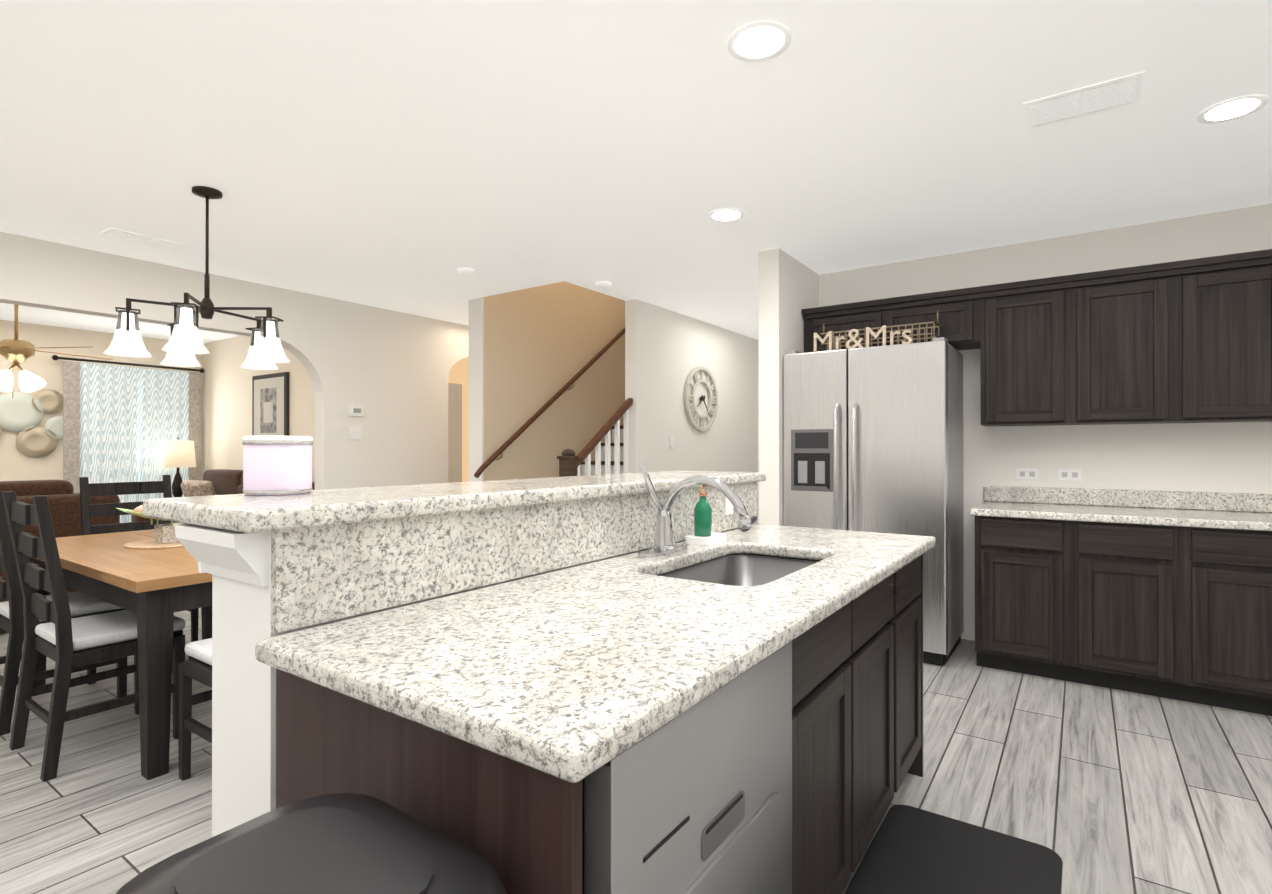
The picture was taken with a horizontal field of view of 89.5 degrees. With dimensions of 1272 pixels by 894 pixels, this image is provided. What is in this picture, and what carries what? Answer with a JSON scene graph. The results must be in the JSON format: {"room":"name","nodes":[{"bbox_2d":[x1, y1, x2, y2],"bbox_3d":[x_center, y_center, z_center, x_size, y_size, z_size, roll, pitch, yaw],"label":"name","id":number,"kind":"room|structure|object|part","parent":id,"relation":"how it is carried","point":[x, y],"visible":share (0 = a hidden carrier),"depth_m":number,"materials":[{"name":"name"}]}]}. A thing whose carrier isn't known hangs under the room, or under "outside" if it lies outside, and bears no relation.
{"room":"dining room and kitchen","nodes":[
{"label":"dining room and kitchen","id":0,"kind":"room"},
{"bbox_2d":[0,320,202,480],"bbox_3d":[-6.993,-0.021,5.602,0.120,2.570,5.660,0,0,35],"label":"wall","id":1,"kind":"structure","parent":0,"point":[16,464],"depth_m":6.75,"materials":[{"name":"beige paint"}]},
{"bbox_2d":[0,374,63,456],"bbox_3d":[-6.358,-0.359,6.374,0.031,0.930,1.210,0,0,35],"label":"plates","id":2,"kind":"object","parent":1,"relation":"attached to","point":[22,413],"visible":0.88,"depth_m":6.60,"materials":[{"name":"white ceramic"}]},
{"bbox_2d":[52,355,204,522],"bbox_3d":[-5.692,0.135,7.267,0.113,2.188,1.420,0,0,35],"label":"curtain","id":3,"kind":"object","parent":1,"relation":"attached to","point":[121,423],"visible":0.71,"depth_m":7.21,"materials":[{"name":"fabric"}]},
{"bbox_2d":[0,231,468,489],"bbox_3d":[-3.443,-0.025,4.428,0.150,2.570,7.780,0,0,35],"label":"wall","id":4,"kind":"structure","parent":0,"point":[388,370],"depth_m":5.51,"materials":[{"name":"white paint"}]},
{"bbox_2d":[349,426,361,439],"bbox_3d":[-2.478,-0.124,5.673,0.012,0.115,0.125,0,0,35],"label":"light switch","id":5,"kind":"object","parent":4,"relation":"attached to","point":[355,432],"visible":1,"depth_m":5.67,"materials":[{"name":"white plastic"}]},
{"bbox_2d":[349,406,363,416],"bbox_3d":[-2.471,-0.316,5.678,0.020,0.090,0.130,0,0,35],"label":"thermostat","id":6,"kind":"object","parent":4,"relation":"attached to","point":[356,411],"visible":0.96,"depth_m":5.67,"materials":[{"name":"white plastic"}]},
{"bbox_2d":[203,336,314,481],"bbox_3d":[-3.928,-0.017,6.992,3.570,2.570,0.120,0,0,35],"label":"wall","id":7,"kind":"structure","parent":0,"point":[227,402],"depth_m":7.40,"materials":[{"name":"beige paint"}]},
{"bbox_2d":[252,372,288,435],"bbox_3d":[-3.937,-0.392,6.901,0.740,0.780,0.038,0,0,35],"label":"framed picture","id":8,"kind":"object","parent":7,"relation":"attached to","point":[270,404],"visible":0.79,"depth_m":6.86,"materials":[{"name":"grey"}]},
{"bbox_2d":[448,357,467,482],"bbox_3d":[-2.608,0.019,7.367,0.050,2.500,1.960,0,0,35],"label":"doorway","id":9,"kind":"structure","parent":0,"point":[458,423],"depth_m":7.92,"materials":[{"name":"white paint"}]},
{"bbox_2d":[468,297,483,481],"bbox_3d":[-1.378,-1.337,5.531,0.170,5.200,0.020,0,0,35],"label":"wall cap","id":10,"kind":"object","parent":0,"point":[476,393],"depth_m":5.51,"materials":[{"name":"white paint"}]},
{"bbox_2d":[484,281,624,480],"bbox_3d":[-0.374,-1.332,6.977,0.170,5.200,3.500,0,0,35],"label":"wall","id":11,"kind":"structure","parent":0,"point":[544,344],"depth_m":6.14,"materials":[{"name":"beige paint"}]},
{"bbox_2d":[0,608,1271,893],"bbox_3d":[-1.383,1.318,4.016,12.100,0.120,9.700,0,0,35],"label":"floor","id":12,"kind":"structure","parent":0,"point":[1102,790],"depth_m":2.37,"materials":[{"name":"grey wood"}]},
{"bbox_2d":[0,480,119,633],"bbox_3d":[-4.896,0.749,4.174,0.950,1.020,2.250,0,0,35],"label":"sofa","id":13,"kind":"object","parent":12,"relation":"on","point":[63,498],"visible":0.19,"depth_m":4.56,"materials":[{"name":"brown fabric"}]},
{"bbox_2d":[0,490,126,734],"bbox_3d":[-2.833,0.720,3.105,0.478,1.070,0.504,0,0,35],"label":"dining chair","id":14,"kind":"object","parent":12,"relation":"on","point":[81,604],"visible":0.62,"depth_m":2.84,"materials":[{"name":"black wood"}]},
{"bbox_2d":[0,591,121,621],"bbox_3d":[-2.806,0.775,3.143,0.430,0.049,0.410,0,0,35],"label":"cushion","id":15,"kind":"object","parent":14,"relation":"on","point":[81,604],"depth_m":3.09,"materials":[{"name":"fabric"}]},
{"bbox_2d":[2,491,185,781],"bbox_3d":[-2.282,0.719,2.723,0.478,1.070,0.504,0,0,35],"label":"dining chair","id":16,"kind":"object","parent":12,"relation":"on","point":[64,641],"visible":0.94,"depth_m":2.59,"materials":[{"name":"black wood"}]},
{"bbox_2d":[35,610,185,650],"bbox_3d":[-2.255,0.774,2.761,0.430,0.049,0.410,0,0,35],"label":"cushion","id":17,"kind":"object","parent":16,"relation":"on","point":[116,628],"depth_m":2.65,"materials":[{"name":"fabric"}]},
{"bbox_2d":[23,529,211,779],"bbox_3d":[-2.261,0.875,3.252,1.770,0.762,1.000,0,0,35],"label":"dining table","id":18,"kind":"object","parent":12,"relation":"on","point":[154,589],"visible":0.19,"depth_m":2.49,"materials":[{"name":"brown wood"}]},
{"bbox_2d":[116,505,184,548],"bbox_3d":[-2.378,0.382,3.287,0.472,0.222,0.437,0,0,35],"label":"centerpiece","id":19,"kind":"object","parent":18,"relation":"on","point":[164,536],"visible":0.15,"depth_m":3.22,"materials":[{"name":"brown wood"}]},
{"bbox_2d":[79,475,198,641],"bbox_3d":[-3.125,0.724,4.047,0.504,1.070,0.478,0,0,35],"label":"dining chair","id":20,"kind":"object","parent":12,"relation":"on","point":[87,508],"visible":0.38,"depth_m":4.09,"materials":[{"name":"black wood"}]},
{"bbox_2d":[177,638,211,780],"bbox_3d":[-1.403,0.718,2.486,0.504,1.070,0.478,0,0,35],"label":"dining chair","id":21,"kind":"object","parent":12,"relation":"on","point":[197,666],"visible":0.17,"depth_m":2.41,"materials":[{"name":"black wood"}]},
{"bbox_2d":[185,638,211,664],"bbox_3d":[-1.442,0.773,2.513,0.410,0.049,0.430,0,0,35],"label":"cushion","id":22,"kind":"object","parent":21,"relation":"on","point":[199,652],"depth_m":2.40,"materials":[{"name":"fabric"}]},
{"bbox_2d":[131,469,314,523],"bbox_3d":[-4.113,0.756,6.443,2.250,1.020,0.950,0,0,35],"label":"sofa","id":23,"kind":"object","parent":12,"relation":"on","point":[221,481],"visible":0.15,"depth_m":6.70,"materials":[{"name":"brown fabric"}]},
{"bbox_2d":[181,480,216,496],"bbox_3d":[-4.612,0.567,6.820,0.454,0.429,0.272,0,0,35],"label":"pillow","id":24,"kind":"object","parent":23,"relation":"on","point":[190,488],"depth_m":6.72,"materials":[{"name":"beige fabric"}]},
{"bbox_2d":[237,484,243,493],"bbox_3d":[-3.601,0.565,6.119,0.440,0.429,0.224,0,0,35],"label":"pillow","id":25,"kind":"object","parent":23,"relation":"on","point":[240,488],"depth_m":6.10,"materials":[{"name":"beige fabric"}]},
{"bbox_2d":[116,793,507,893],"bbox_3d":[-0.374,0.862,0.710,0.410,0.771,0.355,0,0,35],"label":"stool","id":26,"kind":"object","parent":12,"relation":"on","point":[345,843],"visible":1,"depth_m":0.75,"materials":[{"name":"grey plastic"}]},
{"bbox_2d":[155,478,935,893],"bbox_3d":[0.104,0.701,1.890,1.050,1.100,2.181,0,0,35],"label":"kitchen island","id":27,"kind":"object","parent":12,"relation":"on","point":[595,684],"depth_m":1.19,"materials":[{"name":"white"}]},
{"bbox_2d":[143,470,765,525],"bbox_3d":[-0.228,0.132,2.132,0.470,0.040,2.204,0,0,35],"label":"island countertop","id":28,"kind":"structure","parent":27,"relation":"on","point":[237,509],"depth_m":1.46,"materials":[{"name":"white stone"}]},
{"bbox_2d":[242,436,312,494],"bbox_3d":[-0.845,0.042,1.516,0.147,0.135,0.147,0,0,35],"label":"canister","id":29,"kind":"object","parent":28,"relation":"on","point":[277,465],"visible":1,"depth_m":1.46,"materials":[{"name":"white ceramic"}]},
{"bbox_2d":[271,482,756,632],"bbox_3d":[-0.061,0.246,2.031,0.020,0.188,2.100,0,0,35],"label":"backsplash","id":30,"kind":"structure","parent":27,"relation":"attached to","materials":[{"name":"stone"}]},
{"bbox_2d":[582,641,791,893],"bbox_3d":[-0.112,0.818,1.210,0.630,0.862,0.600,0,0,35],"label":"dishwasher","id":31,"kind":"object","parent":27,"relation":"in","point":[702,803],"depth_m":0.99,"materials":[{"name":"metal"}]},
{"bbox_2d":[638,462,751,557],"bbox_3d":[0.194,0.194,2.012,0.348,0.293,0.250,0,0,35],"label":"faucet","id":32,"kind":"object","parent":27,"relation":"on","point":[664,545],"depth_m":2.05,"materials":[{"name":"silver metal"}]},
{"bbox_2d":[685,485,726,544],"bbox_3d":[0.255,0.236,2.317,0.102,0.212,0.170,0,0,35],"label":"soap bottle","id":33,"kind":"object","parent":27,"relation":"on","point":[703,534],"visible":0.85,"depth_m":2.27,"materials":[{"name":"green plastic"}]},
{"bbox_2d":[725,487,732,514],"bbox_3d":[0.386,0.224,2.652,0.004,0.110,0.070,0,0,35],"label":"outlet","id":34,"kind":"object","parent":27,"relation":"attached to","point":[728,507],"visible":0.62,"depth_m":2.64,"materials":[{"name":"white plastic"}]},
{"bbox_2d":[660,554,817,585],"bbox_3d":[0.326,0.479,1.938,0.396,0.192,0.686,0,0,35],"label":"sink","id":35,"kind":"object","parent":27,"relation":"in","point":[741,569],"depth_m":2.23,"materials":[{"name":"silver metal"}]},
{"bbox_2d":[738,516,756,531],"bbox_3d":[0.453,0.308,2.578,0.048,0.054,0.114,0,0,35],"label":"sprayer","id":36,"kind":"object","parent":27,"relation":"on","point":[754,519],"visible":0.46,"depth_m":2.59,"materials":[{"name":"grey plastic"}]},
{"bbox_2d":[474,327,632,477],"bbox_3d":[-0.023,-0.319,6.403,1.058,3.170,3.276,0,0,35],"label":"staircase","id":37,"kind":"structure","parent":12,"relation":"on","point":[612,457],"depth_m":5.43,"materials":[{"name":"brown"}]},
{"bbox_3d":[-0.268,-0.124,5.242,0.060,0.603,0.767,0,0,35],"label":"handrail","id":38,"kind":"part","parent":37,"relation":"part of","materials":[{"name":"brown wood"}]},
{"bbox_2d":[783,337,963,664],"bbox_3d":[1.529,0.318,4.148,0.962,1.882,0.767,0,0,35],"label":"refrigerator","id":39,"kind":"object","parent":12,"relation":"on","point":[872,439],"visible":0.75,"depth_m":3.84,"materials":[{"name":"grey metal"}]},
{"bbox_2d":[814,325,911,351],"bbox_3d":[1.375,-0.664,3.922,0.585,0.124,0.016,0,0,35],"label":"sign","id":40,"kind":"object","parent":39,"relation":"on","point":[859,341],"visible":0.88,"depth_m":3.92,"materials":[{"name":"brown wood"}]},
{"bbox_2d":[819,310,940,350],"bbox_3d":[1.536,-0.714,4.072,0.704,0.222,0.173,0,0,35],"label":"basket","id":41,"kind":"object","parent":39,"relation":"on","point":[897,336],"visible":0.52,"depth_m":4.01,"materials":[{"name":"gold metal"}]},
{"bbox_2d":[844,805,1062,893],"bbox_3d":[0.825,1.242,1.704,0.495,0.015,0.980,0,0,35],"label":"stool","id":42,"kind":"object","parent":12,"relation":"on","point":[912,850],"visible":0.96,"depth_m":1.91,"materials":[{"name":"black leather"}]},
{"bbox_2d":[975,517,1065,680],"bbox_3d":[2.268,0.824,3.743,0.450,0.869,0.617,0,0,35],"label":"base cabinet","id":43,"kind":"object","parent":12,"relation":"on","point":[1020,566],"depth_m":3.50,"materials":[{"name":"black wood"}]},
{"bbox_2d":[1066,521,1177,699],"bbox_3d":[2.638,0.823,3.487,0.450,0.869,0.617,0,0,35],"label":"base cabinet","id":44,"kind":"object","parent":12,"relation":"on","point":[1165,594],"depth_m":3.25,"materials":[{"name":"black wood"}]},
{"bbox_2d":[970,501,1271,532],"bbox_3d":[3.295,0.365,3.024,3.000,0.040,0.630,0,0,35],"label":"countertop","id":45,"kind":"structure","parent":44,"relation":"on","point":[1028,510],"depth_m":3.34,"materials":[{"name":"white stone"}]},
{"bbox_2d":[1178,529,1271,715],"bbox_3d":[3.007,0.822,3.230,0.450,0.869,0.617,0,0,35],"label":"base cabinet","id":46,"kind":"object","parent":12,"relation":"on","point":[1225,575],"depth_m":3.03,"materials":[{"name":"black wood"}]},
{"bbox_3d":[-5.208,0.989,7.293,0.480,0.560,0.480,0,0,35],"label":"end table","id":47,"kind":"object","parent":12,"relation":"on","visible":0},
{"bbox_2d":[159,437,195,496],"bbox_3d":[-5.208,0.296,7.296,0.340,0.824,0.340,0,0,35],"label":"table lamp","id":48,"kind":"object","parent":47,"relation":"on","point":[176,454],"visible":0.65,"depth_m":7.19,"materials":[{"name":"beige fabric"}]},
{"bbox_2d":[0,0,1271,343],"bbox_3d":[-1.383,-1.332,4.025,12.100,0.100,9.700,0,0,35],"label":"ceiling","id":49,"kind":"structure","parent":0,"point":[408,156],"depth_m":2.67,"materials":[{"name":"white paint"}]},
{"bbox_2d":[0,305,112,397],"bbox_3d":[-5.060,-0.837,5.265,1.261,0.879,1.268,0,0,35],"label":"ceiling fan","id":50,"kind":"object","parent":49,"relation":"hanging from","point":[15,351],"visible":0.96,"depth_m":5.20,"materials":[{"name":"gold metal"}]},
{"bbox_2d":[98,228,187,250],"bbox_3d":[-3.040,-1.277,3.970,0.200,0.008,0.400,0,0,35],"label":"ceiling vent","id":51,"kind":"object","parent":49,"relation":"in","point":[139,238],"visible":1,"depth_m":3.94,"materials":[{"name":"white metal"}]},
{"bbox_2d":[104,186,288,369],"bbox_3d":[-2.175,-0.859,3.234,0.744,0.849,0.773,0,0,35],"label":"chandelier","id":52,"kind":"object","parent":49,"relation":"hanging from","point":[264,335],"visible":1,"depth_m":3.18,"materials":[{"name":"white glass"}]},
{"bbox_2d":[457,267,474,275],"bbox_3d":[-1.227,-1.262,4.635,0.130,0.034,0.130,0,0,35],"label":"smoke detector","id":53,"kind":"object","parent":49,"relation":"attached to","point":[463,271],"visible":1,"depth_m":4.59,"materials":[{"name":"white plastic"}]},
{"bbox_2d":[595,281,611,288],"bbox_3d":[-0.252,-1.261,5.005,0.130,0.034,0.130,0,0,35],"label":"smoke detector","id":54,"kind":"object","parent":49,"relation":"attached to","point":[603,284],"visible":1,"depth_m":4.96,"materials":[{"name":"white plastic"}]},
{"bbox_2d":[708,208,744,221],"bbox_3d":[0.500,-1.279,3.545,0.200,0.006,0.200,0,0,35],"label":"recessed light","id":55,"kind":"object","parent":49,"relation":"in","point":[726,215],"visible":1,"depth_m":3.54,"materials":[{"name":"white"}]},
{"bbox_2d":[727,21,790,61],"bbox_3d":[0.391,-1.284,2.038,0.200,0.006,0.200,0,0,35],"label":"recessed light","id":56,"kind":"object","parent":49,"relation":"in","point":[759,41],"visible":1,"depth_m":2.03,"materials":[{"name":"white"}]},
{"bbox_2d":[1023,71,1144,129],"bbox_3d":[1.663,-1.282,2.397,0.360,0.008,0.240,0,0,35],"label":"ceiling vent","id":57,"kind":"object","parent":49,"relation":"in","point":[1120,92],"visible":1,"depth_m":2.38,"materials":[{"name":"white metal"}]},
{"bbox_2d":[1197,94,1267,123],"bbox_3d":[2.266,-1.283,2.441,0.200,0.006,0.200,0,0,35],"label":"recessed light","id":58,"kind":"object","parent":49,"relation":"in","point":[1232,108],"visible":1,"depth_m":2.43,"materials":[{"name":"white plastic"}]},
{"bbox_2d":[625,299,756,524],"bbox_3d":[0.703,-1.333,6.643,0.120,5.200,2.620,0,0,35],"label":"wall","id":59,"kind":"structure","parent":0,"point":[667,351],"depth_m":6.18,"materials":[{"name":"white paint"}]},
{"bbox_2d":[670,435,673,447],"bbox_3d":[0.339,-0.053,5.997,0.012,0.115,0.070,0,0,35],"label":"light switch","id":60,"kind":"object","parent":59,"relation":"attached to","point":[671,441],"visible":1,"depth_m":5.99,"materials":[{"name":"white plastic"}]},
{"bbox_2d":[684,366,717,430],"bbox_3d":[0.665,-0.484,6.435,0.036,0.650,0.650,0,0,35],"label":"wall clock","id":61,"kind":"object","parent":59,"relation":"attached to","point":[691,409],"visible":1,"depth_m":6.41,"materials":[{"name":"grey"}]},
{"bbox_2d":[757,339,758,523],"bbox_3d":[2.044,-0.016,7.229,1.410,2.570,0.120,0,0,35],"label":"wall","id":62,"kind":"structure","parent":0,"point":[757,428],"depth_m":7.58,"materials":[{"name":"white paint"}]},
{"bbox_2d":[759,248,818,525],"bbox_3d":[1.081,-0.025,4.483,0.140,2.570,0.770,0,0,35],"label":"wall","id":63,"kind":"structure","parent":0,"point":[788,288],"depth_m":4.18,"materials":[{"name":"white paint"}]},
{"bbox_2d":[819,203,1271,640],"bbox_3d":[3.033,-0.028,3.682,4.260,2.570,0.140,0,0,35],"label":"wall","id":64,"kind":"structure","parent":0,"point":[1229,457],"depth_m":3.83,"materials":[{"name":"white paint"}]},
{"bbox_2d":[802,305,869,352],"bbox_3d":[1.506,-0.778,4.442,0.600,0.285,0.347,0,0,35],"label":"upper cabinet","id":65,"kind":"object","parent":64,"relation":"attached to","point":[854,316],"depth_m":4.35,"materials":[{"name":"black wood"}]},
{"bbox_2d":[870,289,977,349],"bbox_3d":[1.907,-0.779,4.163,0.616,0.285,0.347,0,0,35],"label":"upper cabinet","id":66,"kind":"object","parent":64,"relation":"attached to","point":[958,312],"depth_m":4.00,"materials":[{"name":"black wood"}]},
{"bbox_2d":[978,281,1065,426],"bbox_3d":[2.345,-0.527,3.859,0.450,0.791,0.347,0,0,35],"label":"upper cabinet","id":67,"kind":"object","parent":64,"relation":"attached to","point":[1022,328],"depth_m":3.73,"materials":[{"name":"black wood"}]},
{"bbox_2d":[1016,468,1037,479],"bbox_3d":[2.438,0.168,4.001,0.116,0.070,0.004,0,0,35],"label":"outlet","id":68,"kind":"object","parent":64,"relation":"attached to","point":[1027,473],"visible":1,"depth_m":4.00,"materials":[{"name":"white plastic"}]},
{"bbox_2d":[1058,469,1080,480],"bbox_3d":[2.619,0.168,3.876,0.116,0.070,0.004,0,0,35],"label":"outlet","id":69,"kind":"object","parent":64,"relation":"attached to","point":[1069,474],"visible":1,"depth_m":3.88,"materials":[{"name":"white plastic"}]},
{"bbox_2d":[1066,265,1173,424],"bbox_3d":[2.715,-0.528,3.602,0.450,0.791,0.347,0,0,35],"label":"upper cabinet","id":70,"kind":"object","parent":64,"relation":"attached to","point":[1120,326],"depth_m":3.47,"materials":[{"name":"black wood"}]},
{"bbox_2d":[984,486,1271,512],"bbox_3d":[3.469,0.296,3.275,3.000,0.100,0.020,0,0,35],"label":"backsplash","id":71,"kind":"structure","parent":64,"relation":"attached to","point":[1145,499],"depth_m":3.67,"materials":[{"name":"white stone"}]},
{"bbox_2d":[1170,253,1271,422],"bbox_3d":[3.084,-0.529,3.345,0.450,0.791,0.347,0,0,35],"label":"upper cabinet","id":72,"kind":"object","parent":64,"relation":"attached to","point":[1223,309],"depth_m":3.23,"materials":[{"name":"black wood"}]}
]}

